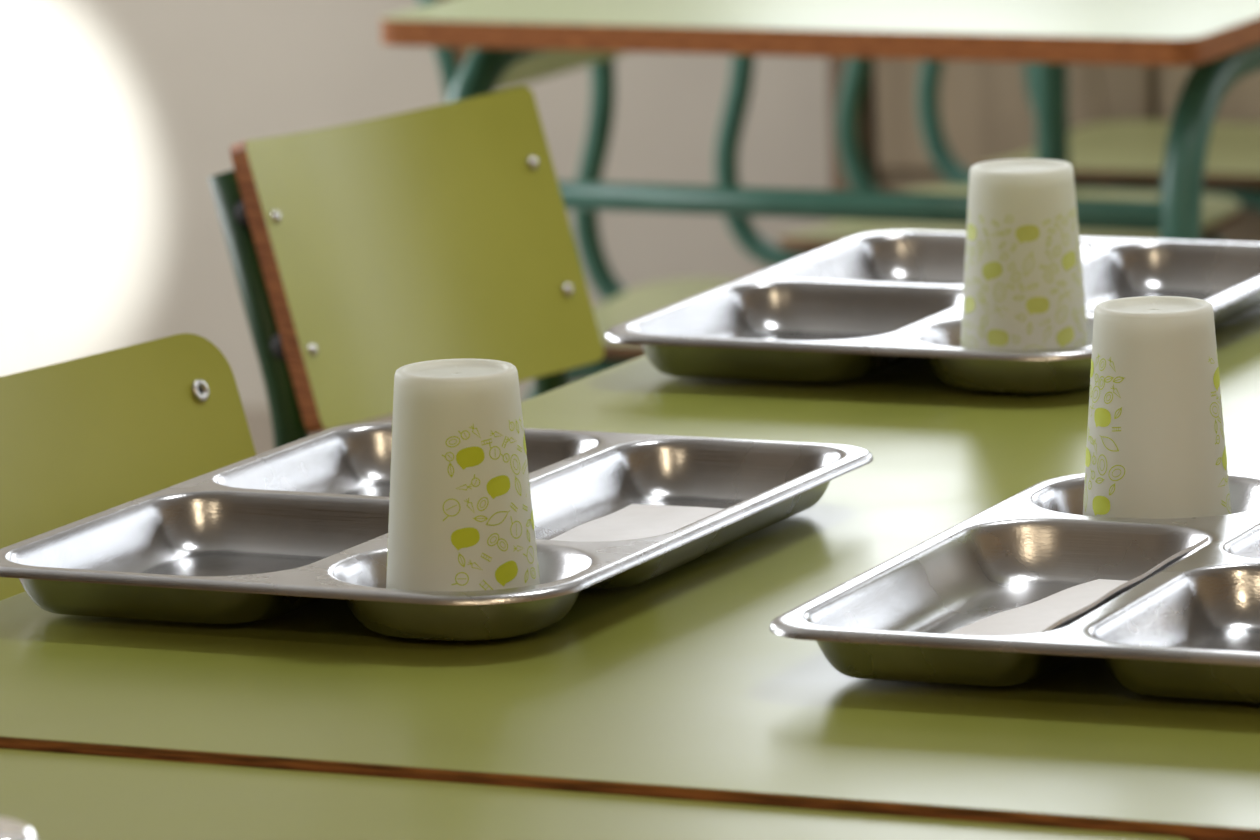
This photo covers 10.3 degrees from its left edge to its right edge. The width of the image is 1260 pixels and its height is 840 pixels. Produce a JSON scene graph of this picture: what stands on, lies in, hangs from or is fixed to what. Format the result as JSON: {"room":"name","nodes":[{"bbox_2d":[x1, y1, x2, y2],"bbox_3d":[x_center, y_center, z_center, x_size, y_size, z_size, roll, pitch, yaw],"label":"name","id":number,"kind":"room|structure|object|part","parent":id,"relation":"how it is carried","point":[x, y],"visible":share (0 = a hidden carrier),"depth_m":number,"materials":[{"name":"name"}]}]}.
{"room":"eatery","nodes":[
{"label":"eatery","id":0,"kind":"room"},
{"bbox_2d":[0,0,830,405],"bbox_3d":[1.880,-1.213,6.368,7.200,2.800,0.150,3,11,25],"label":"wall","id":1,"kind":"structure","parent":0,"point":[117,117],"depth_m":7.55,"materials":[{"name":"paint"}]},
{"bbox_2d":[243,405,392,454],"bbox_3d":[1.891,0.141,6.526,7.188,0.080,0.012,3,11,25],"label":"baseboard","id":2,"kind":"structure","parent":1,"relation":"attached to","point":[258,418],"depth_m":7.57,"materials":[{"name":"paint"}]},
{"bbox_3d":[0.177,0.913,2.887,7.200,0.100,8.200,3,11,25],"label":"floor","id":3,"kind":"structure","parent":0,"visible":0},
{"bbox_2d":[0,333,255,600],"bbox_3d":[-0.120,0.379,3.359,0.437,0.790,0.340,5,12,34],"label":"chair","id":4,"kind":"object","parent":3,"relation":"on","point":[80,438],"visible":0.37,"depth_m":3.45,"materials":[{"name":"green laminate"}]},
{"bbox_2d":[208,86,603,447],"bbox_3d":[0.023,0.233,4.107,0.446,0.814,0.340,5,12,35],"label":"chair","id":5,"kind":"object","parent":3,"relation":"on","point":[360,252],"visible":0.48,"depth_m":4.16,"materials":[{"name":"green laminate"}]},
{"bbox_3d":[-0.051,0.262,4.008,0.446,0.795,0.021,5,12,35],"label":"frame","id":6,"kind":"part","parent":5,"relation":"part of","materials":[{"name":"green paint"}]},
{"bbox_3d":[0.098,0.222,4.210,0.446,0.795,0.021,5,12,35],"label":"frame","id":7,"kind":"part","parent":5,"relation":"part of","materials":[{"name":"green paint"}]},
{"bbox_2d":[418,0,737,399],"bbox_3d":[0.078,-0.043,5.756,0.437,0.791,0.340,3,11,25],"label":"chair","id":8,"kind":"object","parent":3,"relation":"on","point":[620,305],"visible":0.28,"depth_m":5.89,"materials":[{"name":"green laminate"}]},
{"bbox_3d":[0.021,-0.011,5.634,0.437,0.772,0.021,3,11,25],"label":"frame","id":9,"kind":"part","parent":8,"relation":"part of","materials":[{"name":"teal paint"}]},
{"bbox_3d":[-0.093,-0.361,5.777,0.070,0.161,0.300,3,11,25],"label":"backrest","id":10,"kind":"part","parent":8,"relation":"part of","materials":[{"name":"green laminate"}]},
{"bbox_3d":[-0.018,0.156,5.707,0.270,0.422,0.021,3,11,25],"label":"leg","id":11,"kind":"part","parent":8,"relation":"part of","materials":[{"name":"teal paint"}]},
{"bbox_3d":[0.136,-0.057,5.881,0.437,0.772,0.021,3,11,25],"label":"frame","id":12,"kind":"part","parent":8,"relation":"part of","materials":[{"name":"teal paint"}]},
{"bbox_3d":[0.102,-0.077,5.738,0.340,0.020,0.340,3,11,25],"label":"seat","id":13,"kind":"part","parent":8,"relation":"part of","materials":[{"name":"green laminate"}]},
{"bbox_2d":[0,748,1186,839],"bbox_3d":[-0.377,0.623,2.176,0.680,0.746,1.392,3,11,25],"label":"dining table","id":14,"kind":"object","parent":3,"relation":"on","point":[60,796],"visible":1,"depth_m":2.67,"materials":[{"name":"green laminate"}]},
{"bbox_2d":[0,817,36,839],"bbox_3d":[-0.222,0.175,2.320,0.066,0.078,0.066,3,11,25],"label":"drinking glass","id":15,"kind":"object","parent":14,"relation":"on","point":[10,829],"visible":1,"depth_m":2.31,"materials":[{"name":"white"}]},
{"bbox_2d":[0,306,1259,839],"bbox_3d":[0.226,0.391,3.397,0.683,0.750,1.365,3,11,25],"label":"dining table","id":16,"kind":"object","parent":3,"relation":"on","point":[676,683],"visible":0.38,"depth_m":2.87,"materials":[{"name":"green laminate"}]},
{"bbox_2d":[0,421,872,640],"bbox_3d":[-0.086,0.050,3.135,0.281,0.025,0.383,3,11,25],"label":"tray","id":17,"kind":"object","parent":16,"relation":"on","point":[276,532],"visible":0.81,"depth_m":3.15,"materials":[{"name":"silver metal"}]},
{"bbox_2d":[386,359,539,591],"bbox_3d":[-0.072,0.032,2.982,0.071,0.110,0.071,-2,10,-1],"label":"plastic cup","id":18,"kind":"object","parent":17,"relation":"on","point":[460,518],"visible":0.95,"depth_m":2.96,"materials":[{"name":"white plastic"}]},
{"bbox_2d":[550,504,723,541],"bbox_3d":[0.011,0.051,3.168,0.074,0.003,0.110,3,11,25],"label":"paper napkin","id":19,"kind":"object","parent":17,"relation":"on","point":[634,521],"visible":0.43,"depth_m":3.19,"materials":[{"name":"white paper"}]},
{"bbox_2d":[604,231,1259,392],"bbox_3d":[0.184,-0.057,3.706,0.281,0.025,0.383,3,11,24],"label":"tray","id":20,"kind":"object","parent":16,"relation":"on","point":[859,306],"visible":0.68,"depth_m":3.72,"materials":[{"name":"silver metal"}]},
{"bbox_2d":[960,159,1088,349],"bbox_3d":[0.200,-0.075,3.553,0.071,0.110,0.071,-1,10,3],"label":"plastic cup","id":21,"kind":"object","parent":20,"relation":"on","point":[1023,288],"visible":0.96,"depth_m":3.53,"materials":[{"name":"white plastic"}]},
{"bbox_2d":[769,473,1259,702],"bbox_3d":[0.253,0.070,2.959,0.281,0.025,0.383,3,11,23],"label":"tray","id":22,"kind":"object","parent":16,"relation":"on","point":[1190,630],"visible":0.94,"depth_m":2.93,"materials":[{"name":"silver metal"}]},
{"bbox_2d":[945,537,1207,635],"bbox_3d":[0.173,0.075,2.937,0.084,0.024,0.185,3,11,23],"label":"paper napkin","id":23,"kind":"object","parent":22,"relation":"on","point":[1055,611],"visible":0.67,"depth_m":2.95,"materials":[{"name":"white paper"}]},
{"bbox_2d":[1083,296,1230,518],"bbox_3d":[0.233,0.003,3.097,0.071,0.110,0.071,-1,10,4],"label":"plastic cup","id":24,"kind":"object","parent":22,"relation":"on","point":[1156,447],"visible":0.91,"depth_m":3.07,"materials":[{"name":"white plastic"}]},
{"bbox_2d":[381,0,1259,240],"bbox_3d":[0.400,-0.032,5.807,0.657,0.750,1.365,3,11,25],"label":"dining table","id":25,"kind":"object","parent":3,"relation":"on","point":[1220,38],"visible":0.62,"depth_m":5.18,"materials":[{"name":"green laminate"}]},
{"bbox_3d":[0.133,-0.041,5.929,0.031,0.718,1.276,3,11,25],"label":"leg frame","id":26,"kind":"part","parent":25,"relation":"part of","materials":[{"name":"teal paint"}]},
{"bbox_3d":[0.666,-0.014,5.685,0.031,0.718,1.276,3,11,25],"label":"leg frame","id":27,"kind":"part","parent":25,"relation":"part of","materials":[{"name":"teal paint"}]},
{"bbox_2d":[714,55,1240,266],"bbox_3d":[0.316,-0.138,6.265,0.437,0.791,0.340,3,11,25],"label":"chair","id":28,"kind":"object","parent":3,"relation":"on","point":[1219,212],"visible":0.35,"depth_m":6.24,"materials":[{"name":"teal metal"}]},
{"bbox_3d":[0.259,-0.106,6.143,0.437,0.772,0.021,3,11,25],"label":"frame","id":29,"kind":"part","parent":28,"relation":"part of","materials":[{"name":"teal paint"}]},
{"bbox_3d":[0.341,-0.172,6.247,0.340,0.020,0.340,3,11,25],"label":"seat","id":30,"kind":"part","parent":28,"relation":"part of","materials":[{"name":"green laminate"}]},
{"bbox_3d":[0.374,-0.152,6.390,0.437,0.772,0.021,3,11,25],"label":"frame","id":31,"kind":"part","parent":28,"relation":"part of","materials":[{"name":"teal paint"}]},
{"bbox_2d":[828,57,1259,242],"bbox_3d":[0.686,-0.306,6.889,1.020,0.905,0.180,3,11,25],"label":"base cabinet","id":32,"kind":"object","parent":3,"relation":"on","point":[986,112],"visible":0.05,"depth_m":6.96,"materials":[{"name":"brown wood"}]},
{"bbox_3d":[0.252,-0.317,7.096,0.038,0.880,0.170,3,11,25],"label":"post","id":33,"kind":"part","parent":32,"relation":"part of","materials":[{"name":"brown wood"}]},
{"bbox_3d":[0.377,-0.474,6.926,0.292,0.460,0.015,3,11,25],"label":"door panel","id":34,"kind":"part","parent":32,"relation":"part of","materials":[{"name":"brown wood"}]},
{"bbox_3d":[0.652,-0.460,6.800,0.292,0.460,0.015,3,11,25],"label":"door panel","id":35,"kind":"part","parent":32,"relation":"part of","materials":[{"name":"brown wood"}]},
{"bbox_3d":[0.662,-0.086,6.865,0.292,0.240,0.015,3,11,25],"label":"drawer","id":36,"kind":"part","parent":32,"relation":"part of","materials":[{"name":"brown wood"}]},
{"bbox_2d":[917,60,1259,210],"bbox_3d":[0.513,-0.216,6.685,0.437,0.791,0.340,3,11,25],"label":"chair","id":37,"kind":"object","parent":3,"relation":"on","point":[1119,155],"visible":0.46,"depth_m":6.62,"materials":[{"name":"green laminate"}]},
{"bbox_3d":[0.571,-0.231,6.810,0.437,0.772,0.021,3,11,25],"label":"frame","id":38,"kind":"part","parent":37,"relation":"part of","materials":[{"name":"teal paint"}]},
{"bbox_3d":[0.537,-0.251,6.667,0.340,0.020,0.340,3,11,25],"label":"seat","id":39,"kind":"part","parent":37,"relation":"part of","materials":[{"name":"green laminate"}]}
]}

